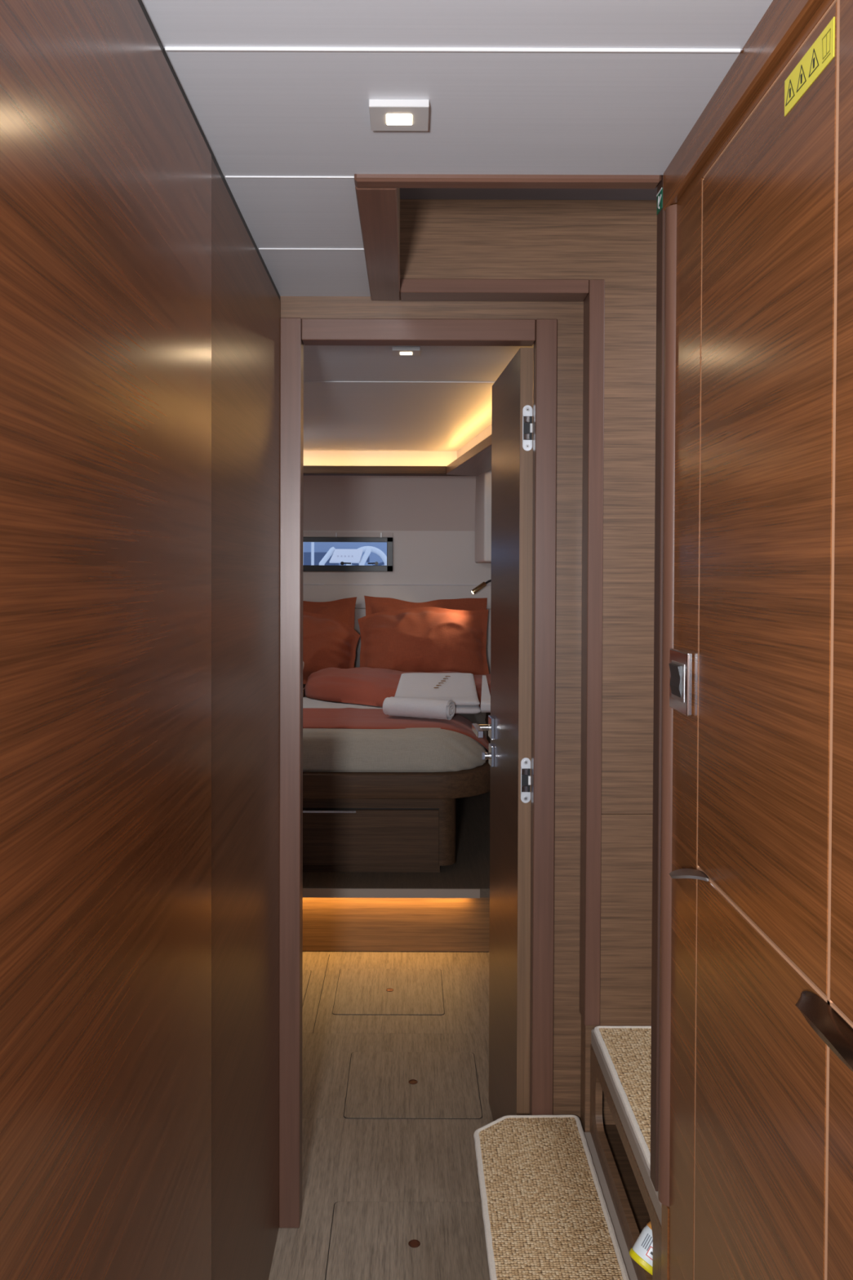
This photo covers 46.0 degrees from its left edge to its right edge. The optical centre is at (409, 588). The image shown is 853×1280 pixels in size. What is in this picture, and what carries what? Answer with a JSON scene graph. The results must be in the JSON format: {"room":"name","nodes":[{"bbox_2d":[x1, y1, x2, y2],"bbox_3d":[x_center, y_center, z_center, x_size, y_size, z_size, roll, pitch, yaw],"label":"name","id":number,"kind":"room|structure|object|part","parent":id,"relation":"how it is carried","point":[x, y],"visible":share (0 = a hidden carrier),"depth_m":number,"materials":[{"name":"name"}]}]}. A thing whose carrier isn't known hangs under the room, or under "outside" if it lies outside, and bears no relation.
{"room":"ship interior","nodes":[
{"label":"ship interior","id":0,"kind":"room"},
{"bbox_2d":[0,0,211,1279],"bbox_3d":[-0.301,0.415,0.261,0.042,2.000,2.310,0,1,0],"label":"wall","id":1,"kind":"structure","parent":0,"point":[105,162],"depth_m":0.90,"materials":[{"name":"brown wood"}]},
{"bbox_2d":[137,0,279,299],"bbox_3d":[-0.298,-0.598,0.626,0.039,0.014,3.070,0,1,0],"label":"trim","id":2,"kind":"structure","parent":1,"relation":"attached to","point":[140,2],"depth_m":1.36,"materials":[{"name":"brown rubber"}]},
{"bbox_2d":[211,158,280,1279],"bbox_3d":[-0.301,0.391,1.796,0.040,2.000,0.757,0,1,0],"label":"wall panel","id":3,"kind":"object","parent":1,"relation":"attached to","point":[246,305],"visible":0.82,"depth_m":1.68,"materials":[{"name":"brown wood"}]},
{"bbox_2d":[222,173,354,176],"bbox_3d":[-0.190,-0.633,1.502,0.215,0.030,0.010,0,1,0],"label":"trim","id":4,"kind":"structure","parent":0,"point":[224,175],"depth_m":1.50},
{"bbox_2d":[302,530,392,532],"bbox_3d":[-0.448,-0.314,5.758,0.702,0.041,0.055,0,1,0],"label":"trim","id":5,"kind":"structure","parent":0,"point":[303,531],"depth_m":5.73,"materials":[{"name":"beige"}]},
{"bbox_2d":[303,450,457,466],"bbox_3d":[-0.298,-0.616,4.797,1.800,0.080,0.012,0,1,0],"label":"wall","id":6,"kind":"structure","parent":0,"point":[313,458],"depth_m":4.79,"materials":[{"name":"beige"}]},
{"bbox_2d":[303,465,464,475],"bbox_3d":[-0.443,-0.557,4.747,1.510,0.036,0.110,0,1,0],"label":"trim","id":7,"kind":"structure","parent":6,"relation":"attached to","point":[308,470],"depth_m":4.69,"materials":[{"name":"brown wood"}]},
{"bbox_2d":[302,475,475,531],"bbox_3d":[-0.298,-0.505,5.683,1.800,0.350,0.180,0,1,0],"label":"wall","id":8,"kind":"structure","parent":0,"point":[330,503],"depth_m":5.67,"materials":[{"name":"beige paint"}]},
{"bbox_2d":[302,897,489,951],"bbox_3d":[-0.305,1.248,3.770,1.798,0.217,0.010,0,1,0],"label":"step riser","id":9,"kind":"structure","parent":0,"point":[329,924],"depth_m":3.77,"materials":[{"name":"brown wood"}]},
{"bbox_2d":[312,954,329,1033],"bbox_3d":[-0.299,1.366,3.422,0.002,0.002,0.639,0,1,0],"label":"trim","id":10,"kind":"structure","parent":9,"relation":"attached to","point":[329,954],"depth_m":3.37,"materials":[{"name":"black"}]},
{"bbox_2d":[302,888,479,897],"bbox_3d":[-0.473,1.123,3.715,1.462,0.033,0.006,0,1,0],"label":"trim","id":11,"kind":"structure","parent":9,"relation":"attached to","point":[307,892],"depth_m":3.71,"materials":[{"name":"beige"}]},
{"bbox_2d":[302,530,491,674],"bbox_3d":[-0.301,0.398,5.753,1.800,1.462,0.087,0,1,0],"label":"wall","id":12,"kind":"structure","parent":0,"point":[419,557],"depth_m":5.73,"materials":[{"name":"beige"}]},
{"bbox_2d":[302,532,392,571],"bbox_3d":[-0.448,-0.211,5.738,0.702,0.222,0.078,0,1,0],"label":"window","id":13,"kind":"structure","parent":12,"relation":"in","point":[322,551],"depth_m":5.76,"materials":[{"name":"blue glass"}]},
{"bbox_3d":[-0.448,-0.201,5.760,0.634,0.133,0.004,0,1,0],"label":"pane","id":14,"kind":"part","parent":13,"relation":"part of","materials":[{"name":"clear glass"}]},
{"bbox_2d":[302,532,392,537],"bbox_3d":[-0.448,-0.307,5.727,0.702,0.028,0.008,0,1,0],"label":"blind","id":15,"kind":"object","parent":13,"relation":"attached to","point":[304,534],"depth_m":5.72,"materials":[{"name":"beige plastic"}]},
{"bbox_2d":[397,187,399,259],"bbox_3d":[-0.039,-0.736,1.814,0.036,0.186,0.590,0,1,0],"label":"wall","id":16,"kind":"structure","parent":0,"point":[398,188],"depth_m":2.01,"materials":[{"name":"brown wood"}]},
{"bbox_2d":[225,176,354,177],"bbox_3d":[-0.180,-0.618,1.508,0.194,0.004,0.002,0,1,0],"label":"trim","id":17,"kind":"structure","parent":16,"relation":"attached to","point":[225,176],"depth_m":1.51,"materials":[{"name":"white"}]},
{"bbox_2d":[355,186,400,300],"bbox_3d":[-0.052,-0.628,1.845,0.063,0.030,0.628,0,1,0],"label":"trim","id":18,"kind":"structure","parent":16,"relation":"attached to","point":[378,211],"depth_m":1.76,"materials":[{"name":"brown wood"}]},
{"bbox_2d":[268,951,530,1279],"bbox_3d":[-0.305,1.411,1.472,1.800,0.030,4.700,0,1,0],"label":"floor","id":19,"kind":"structure","parent":0,"point":[344,1159],"depth_m":2.61,"materials":[{"name":"brown wood"}]},
{"bbox_2d":[302,969,311,1008],"bbox_3d":[-0.533,1.366,3.412,0.365,0.006,0.363,0,1,0],"label":"floor hatch","id":20,"kind":"object","parent":19,"relation":"on","point":[306,973],"visible":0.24,"depth_m":3.49,"materials":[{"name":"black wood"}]},
{"bbox_2d":[332,968,444,1015],"bbox_3d":[-0.070,1.367,3.418,0.363,0.007,0.375,0,1,0],"label":"floor hatch","id":21,"kind":"object","parent":19,"relation":"on","point":[414,992],"visible":1,"depth_m":3.40,"materials":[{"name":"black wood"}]},
{"bbox_2d":[324,1201,490,1279],"bbox_3d":[0.011,1.388,2.088,0.365,0.007,0.365,0,1,0],"label":"floor hatch","id":22,"kind":"object","parent":19,"relation":"on","point":[369,1240],"visible":0.92,"depth_m":2.13,"materials":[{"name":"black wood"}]},
{"bbox_2d":[343,1052,482,1119],"bbox_3d":[0.008,1.377,2.797,0.364,0.007,0.362,0,1,0],"label":"floor hatch","id":23,"kind":"object","parent":19,"relation":"on","point":[380,1085],"visible":1,"depth_m":2.78,"materials":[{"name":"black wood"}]},
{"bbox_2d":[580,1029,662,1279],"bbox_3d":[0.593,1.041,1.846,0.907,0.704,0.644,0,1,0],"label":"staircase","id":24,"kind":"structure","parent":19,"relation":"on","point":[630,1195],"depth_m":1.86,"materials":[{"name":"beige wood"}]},
{"bbox_2d":[473,1115,629,1279],"bbox_3d":[0.249,1.144,1.845,0.232,0.013,0.654,0,1,0],"label":"carpet","id":25,"kind":"object","parent":24,"relation":"on","point":[546,1216],"visible":1,"depth_m":1.86,"materials":[{"name":"carpet"}]},
{"bbox_2d":[594,1026,651,1171],"bbox_3d":[0.540,0.926,1.816,0.315,0.013,0.588,0,1,0],"label":"carpet","id":26,"kind":"object","parent":24,"relation":"on","point":[626,1051],"visible":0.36,"depth_m":1.93,"materials":[{"name":"carpet"}]},
{"bbox_2d":[629,1221,653,1275],"bbox_3d":[0.406,1.060,1.630,0.103,0.113,0.057,0,1,-16],"label":"spray bottle","id":27,"kind":"object","parent":24,"relation":"on","point":[642,1251],"visible":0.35,"depth_m":1.61,"materials":[{"name":"white plastic"}]},
{"bbox_2d":[661,0,852,1279],"bbox_3d":[0.643,0.439,0.309,0.611,1.957,2.404,0,1,0],"label":"tall cabinet","id":28,"kind":"object","parent":19,"relation":"on","point":[761,1158],"visible":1,"depth_m":1.07,"materials":[{"name":"brown wood"}]},
{"bbox_2d":[650,174,665,1191],"bbox_3d":[0.397,0.137,1.526,0.046,1.548,0.036,0,1,0],"label":"trim","id":29,"kind":"structure","parent":28,"relation":"attached to","point":[660,275],"depth_m":1.52,"materials":[{"name":"brown wood"}]},
{"bbox_2d":[656,187,662,214],"bbox_3d":[0.376,-0.583,1.514,0.001,0.030,0.031,0,1,0],"label":"exit sign","id":30,"kind":"object","parent":29,"relation":"attached to","point":[660,195],"visible":1,"depth_m":1.51,"materials":[{"name":"teal plastic"}]},
{"bbox_2d":[657,204,676,1206],"bbox_3d":[0.383,0.176,1.489,0.018,1.471,0.037,0,1,0],"label":"trim","id":31,"kind":"structure","parent":28,"relation":"attached to","point":[671,211],"depth_m":1.48,"materials":[{"name":"brown wood"}]},
{"bbox_2d":[668,648,693,715],"bbox_3d":[0.377,0.130,1.411,0.014,0.086,0.094,0,1,0],"label":"light switch","id":32,"kind":"object","parent":28,"relation":"attached to","point":[681,664],"visible":1,"depth_m":1.39,"materials":[{"name":"silver metal"}]},
{"bbox_3d":[0.361,0.371,1.306,0.046,0.009,0.034,0,1,0],"label":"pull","id":33,"kind":"part","parent":28,"relation":"part of","materials":[{"name":"grey metal"}]},
{"bbox_2d":[662,0,823,210],"bbox_3d":[0.419,-0.579,0.293,0.086,0.076,2.404,0,1,0],"label":"trim","id":34,"kind":"structure","parent":28,"relation":"attached to","point":[783,21],"depth_m":1.15,"materials":[{"name":"brown wood"}]},
{"bbox_3d":[0.389,0.876,1.142,0.014,0.995,0.416,0,1,0],"label":"door","id":35,"kind":"part","parent":28,"relation":"part of","materials":[{"name":"brown wood"}]},
{"bbox_3d":[0.392,-0.082,1.127,0.014,0.909,0.416,0,1,0],"label":"door","id":36,"kind":"part","parent":28,"relation":"part of","materials":[{"name":"brown wood"}]},
{"bbox_3d":[0.394,-0.533,0.213,0.014,0.012,2.242,0,1,0],"label":"header rail","id":37,"kind":"part","parent":28,"relation":"part of","materials":[{"name":"brown wood"}]},
{"bbox_2d":[784,16,835,116],"bbox_3d":[0.386,-0.504,0.976,0.001,0.036,0.120,0,1,0],"label":"warning label","id":38,"kind":"object","parent":28,"relation":"attached to","point":[820,55],"visible":1,"depth_m":0.97,"materials":[{"name":"yellow plastic"}]},
{"bbox_3d":[0.370,0.392,0.878,0.027,0.023,0.182,0,1,0],"label":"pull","id":39,"kind":"part","parent":28,"relation":"part of","materials":[{"name":"brown metal"}]},
{"bbox_3d":[0.389,0.884,0.621,0.014,0.995,0.614,0,1,0],"label":"door","id":40,"kind":"part","parent":28,"relation":"part of","materials":[{"name":"brown wood"}]},
{"bbox_3d":[0.392,-0.074,0.606,0.014,0.909,0.614,0,1,0],"label":"door","id":41,"kind":"part","parent":28,"relation":"part of","materials":[{"name":"brown wood"}]},
{"bbox_2d":[302,791,531,897],"bbox_3d":[-0.305,1.108,4.718,1.798,0.033,2.000,0,1,0],"label":"platform","id":42,"kind":"object","parent":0,"point":[470,869],"visible":0.07,"depth_m":3.91,"materials":[{"name":"brown wood"}]},
{"bbox_2d":[302,712,490,872],"bbox_3d":[-0.283,0.890,4.765,1.480,0.401,1.900,0,1,0],"label":"bed","id":43,"kind":"object","parent":42,"relation":"on","point":[362,822],"visible":0.41,"depth_m":3.89,"materials":[{"name":"brown wood"}]},
{"bbox_3d":[-0.320,0.860,3.883,0.225,0.010,0.014,0,1,0],"label":"drawer handle","id":44,"kind":"part","parent":43,"relation":"part of","materials":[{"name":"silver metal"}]},
{"bbox_3d":[-0.286,0.963,3.895,0.795,0.215,0.010,0,1,0],"label":"drawer","id":45,"kind":"part","parent":43,"relation":"part of","materials":[{"name":"brown wood"}]},
{"bbox_2d":[302,684,487,772],"bbox_3d":[-0.283,0.605,4.773,1.426,0.167,1.862,0,1,0],"label":"mattress","id":46,"kind":"object","parent":43,"relation":"on","point":[417,749],"visible":0.25,"depth_m":3.85,"materials":[{"name":"beige fabric"}]},
{"bbox_2d":[302,596,356,667],"bbox_3d":[-0.641,0.278,5.596,0.694,0.472,0.192,0,1,0],"label":"pillow","id":47,"kind":"object","parent":46,"relation":"on","point":[343,610],"visible":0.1,"depth_m":5.61,"materials":[{"name":"orange fabric"}]},
{"bbox_2d":[302,611,359,684],"bbox_3d":[-0.616,0.312,5.366,0.694,0.445,0.239,0,1,3],"label":"pillow","id":48,"kind":"object","parent":46,"relation":"on","point":[328,642],"visible":0.34,"depth_m":5.31,"materials":[{"name":"orange fabric"}]},
{"bbox_2d":[302,695,480,709],"bbox_3d":[-0.262,0.521,4.819,1.280,0.005,0.900,0,1,0],"label":"sheet","id":49,"kind":"object","parent":46,"relation":"on","point":[308,702],"visible":0.11,"depth_m":4.53,"materials":[{"name":"fabric"}]},
{"bbox_2d":[302,685,305,697],"bbox_3d":[-0.616,0.498,4.899,0.212,0.034,0.180,0,1,0],"label":"tray","id":50,"kind":"object","parent":49,"relation":"on","point":[304,686],"visible":0.14,"depth_m":4.84,"materials":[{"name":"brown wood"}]},
{"bbox_2d":[304,666,490,707],"bbox_3d":[-0.032,0.452,4.832,0.950,0.126,0.832,0,1,0],"label":"pillow","id":51,"kind":"object","parent":49,"relation":"on","point":[366,686],"visible":0.48,"depth_m":4.64,"materials":[{"name":"fabric"}]},
{"bbox_2d":[394,672,490,713],"bbox_3d":[0.131,0.450,4.351,0.428,0.133,0.439,0,1,0],"label":"folded towel","id":52,"kind":"object","parent":51,"relation":"on","point":[460,688],"visible":0.7,"depth_m":4.33,"materials":[{"name":"white fabric"}]},
{"bbox_2d":[302,707,488,751],"bbox_3d":[-0.268,0.670,4.155,1.308,0.298,0.495,0,1,0],"label":"throw","id":53,"kind":"object","parent":46,"relation":"on","point":[313,717],"visible":0.35,"depth_m":4.05,"materials":[{"name":"fabric"}]},
{"bbox_2d":[382,696,455,719],"bbox_3d":[0.036,0.483,4.072,0.286,0.079,0.098,1,1,24],"label":"rolled towel","id":54,"kind":"object","parent":53,"relation":"on","point":[422,708],"visible":1,"depth_m":4.04,"materials":[{"name":"white fabric"}]},
{"bbox_2d":[357,606,488,675],"bbox_3d":[0.070,0.305,5.391,0.715,0.412,0.246,0,1,-5],"label":"pillow","id":55,"kind":"object","parent":46,"relation":"on","point":[427,639],"visible":0.8,"depth_m":5.33,"materials":[{"name":"orange fabric"}]},
{"bbox_2d":[364,595,487,615],"bbox_3d":[0.083,0.280,5.593,0.699,0.481,0.185,0,1,-1],"label":"pillow","id":56,"kind":"object","parent":46,"relation":"on","point":[373,604],"visible":0.14,"depth_m":5.62,"materials":[{"name":"orange fabric"}]},
{"bbox_2d":[303,343,533,451],"bbox_3d":[-0.298,-0.651,3.493,1.800,0.030,2.594,0,1,0],"label":"ceiling","id":57,"kind":"structure","parent":0,"point":[367,416],"depth_m":3.29,"materials":[{"name":"white paint"}]},
{"bbox_2d":[391,346,420,355],"bbox_3d":[-0.010,-0.615,2.611,0.072,0.012,0.066,0,1,0],"label":"recessed light","id":58,"kind":"object","parent":57,"relation":"in","point":[397,351],"visible":1,"depth_m":2.59,"materials":[{"name":"grey metal"}]},
{"bbox_2d":[141,0,773,296],"bbox_3d":[0.052,-0.619,0.625,0.700,0.030,3.070,0,1,0],"label":"ceiling","id":59,"kind":"structure","parent":0,"point":[256,112],"depth_m":1.24,"materials":[{"name":"white paint"}]},
{"bbox_2d":[258,248,364,249],"bbox_3d":[-0.180,-0.624,1.843,0.194,0.004,0.002,0,1,0],"label":"trim","id":60,"kind":"structure","parent":59,"relation":"attached to","point":[259,248],"depth_m":1.84,"materials":[{"name":"white"}]},
{"bbox_2d":[368,99,429,131],"bbox_3d":[-0.014,-0.609,1.295,0.076,0.012,0.070,0,1,0],"label":"recessed light","id":61,"kind":"object","parent":59,"relation":"in","point":[412,115],"visible":1,"depth_m":1.28,"materials":[{"name":"grey metal"}]},
{"bbox_2d":[164,46,740,53],"bbox_3d":[0.049,-0.611,1.139,0.651,0.005,0.002,0,1,0],"label":"trim","id":62,"kind":"structure","parent":59,"relation":"attached to","point":[166,48],"depth_m":1.14,"materials":[{"name":"white"}]},
{"bbox_2d":[457,423,492,458],"bbox_3d":[0.357,-0.587,3.717,0.038,0.100,2.165,0,1,-6],"label":"wall","id":63,"kind":"structure","parent":0,"point":[485,433],"depth_m":4.28,"materials":[{"name":"beige paint"}]},
{"bbox_2d":[303,381,494,382],"bbox_3d":[-0.298,-0.629,3.050,1.800,0.004,0.002,0,1,0],"label":"trim","id":64,"kind":"structure","parent":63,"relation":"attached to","point":[304,381],"depth_m":3.05,"materials":[{"name":"white"}]},
{"bbox_2d":[446,434,491,475],"bbox_3d":[0.365,-0.536,3.688,0.165,0.039,2.184,0,1,-7],"label":"trim","id":65,"kind":"structure","parent":63,"relation":"attached to","point":[476,461],"depth_m":4.21,"materials":[{"name":"brown wood"}]},
{"bbox_2d":[475,469,491,563],"bbox_3d":[0.483,-0.399,5.334,0.232,0.522,0.720,0,1,0],"label":"wall","id":66,"kind":"structure","parent":0,"point":[483,482],"depth_m":5.02,"materials":[{"name":"beige paint"}]},
{"bbox_2d":[400,199,657,1132],"bbox_3d":[0.624,0.278,2.141,1.350,2.220,0.057,0,1,0],"label":"wall","id":67,"kind":"structure","parent":0,"point":[615,242],"depth_m":2.10,"materials":[{"name":"brown wood"}]},
{"bbox_2d":[279,317,557,1227],"bbox_3d":[0.015,0.403,2.191,0.592,1.964,0.056,0,1,0],"label":"door frame","id":68,"kind":"structure","parent":67,"relation":"attached to","point":[291,344],"depth_m":2.16,"materials":[{"name":"brown wood"}]},
{"bbox_2d":[471,347,533,1120],"bbox_3d":[0.214,0.422,2.445,0.083,1.909,0.459,0,1,-3],"label":"door","id":69,"kind":"structure","parent":68,"relation":"in","point":[508,727],"depth_m":2.32,"materials":[{"name":"brown wood"}]},
{"bbox_3d":[0.173,0.362,2.570,0.014,0.018,0.126,0,1,-3],"label":"lever","id":70,"kind":"part","parent":69,"relation":"part of","materials":[{"name":"silver metal"}]},
{"bbox_3d":[0.212,0.361,2.623,0.009,0.055,0.057,0,1,-3],"label":"handle","id":71,"kind":"part","parent":69,"relation":"part of","materials":[{"name":"silver metal"}]},
{"bbox_3d":[0.254,0.442,2.220,0.013,0.014,0.003,0,1,-3],"label":"hinge arm","id":72,"kind":"part","parent":69,"relation":"part of"},
{"bbox_3d":[0.254,0.404,2.219,0.013,0.014,0.003,0,1,-3],"label":"hinge arm","id":73,"kind":"part","parent":69,"relation":"part of"},
{"bbox_3d":[0.256,-0.334,2.208,0.013,0.014,0.003,0,1,-3],"label":"hinge arm","id":74,"kind":"part","parent":69,"relation":"part of"},
{"bbox_3d":[0.257,-0.372,2.207,0.013,0.014,0.003,0,1,-3],"label":"hinge arm","id":75,"kind":"part","parent":69,"relation":"part of"},
{"bbox_2d":[280,296,583,328],"bbox_3d":[0.052,-0.607,2.178,0.700,0.095,0.035,0,1,0],"label":"wall panel","id":76,"kind":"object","parent":67,"relation":"in","point":[569,314],"depth_m":2.16,"materials":[{"name":"brown wood"}]},
{"bbox_2d":[400,278,589,301],"bbox_3d":[0.176,-0.630,2.123,0.392,0.028,0.068,0,1,0],"label":"trim","id":77,"kind":"structure","parent":67,"relation":"attached to","point":[411,289],"depth_m":2.09,"materials":[{"name":"brown wood"}]},
{"bbox_2d":[552,328,583,1119],"bbox_3d":[0.444,0.415,2.194,0.310,1.945,0.035,0,1,0],"label":"wall panel","id":78,"kind":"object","parent":67,"relation":"in","point":[570,370],"depth_m":2.17,"materials":[{"name":"brown wood"}]},
{"bbox_2d":[579,279,604,1025],"bbox_3d":[0.386,0.137,2.135,0.032,1.561,0.070,0,1,0],"label":"trim","id":79,"kind":"structure","parent":67,"relation":"attached to","point":[594,301],"depth_m":2.10,"materials":[{"name":"brown wood"}]},
{"bbox_2d":[400,186,657,199],"bbox_3d":[0.573,-0.823,1.791,1.260,0.037,0.607,0,1,0],"label":"trim","id":80,"kind":"structure","parent":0,"point":[405,193],"depth_m":2.06,"materials":[{"name":"grey"}]},
{"bbox_2d":[531,506,533,691],"bbox_3d":[0.614,0.259,4.005,0.030,2.200,3.600,0,1,0],"label":"wall","id":81,"kind":"structure","parent":0,"point":[532,507],"depth_m":4.94,"materials":[{"name":"beige wood"}]},
{"bbox_2d":[471,579,491,594],"bbox_3d":[0.465,-0.031,5.439,0.281,0.122,0.058,0,1,-10],"label":"reading lamp","id":82,"kind":"object","parent":81,"relation":"attached to","point":[482,584],"visible":0.61,"depth_m":5.40,"materials":[{"name":"gold metal"}]},
{"bbox_3d":[0.592,-0.729,1.508,1.220,0.186,0.038,0,1,0],"label":"wall","id":83,"kind":"structure","parent":0,"visible":0},
{"bbox_2d":[354,173,662,188],"bbox_3d":[0.146,-0.622,1.513,0.459,0.030,0.033,0,1,0],"label":"trim","id":84,"kind":"structure","parent":83,"relation":"attached to","point":[361,180],"depth_m":1.50,"materials":[{"name":"brown wood"}]}
]}

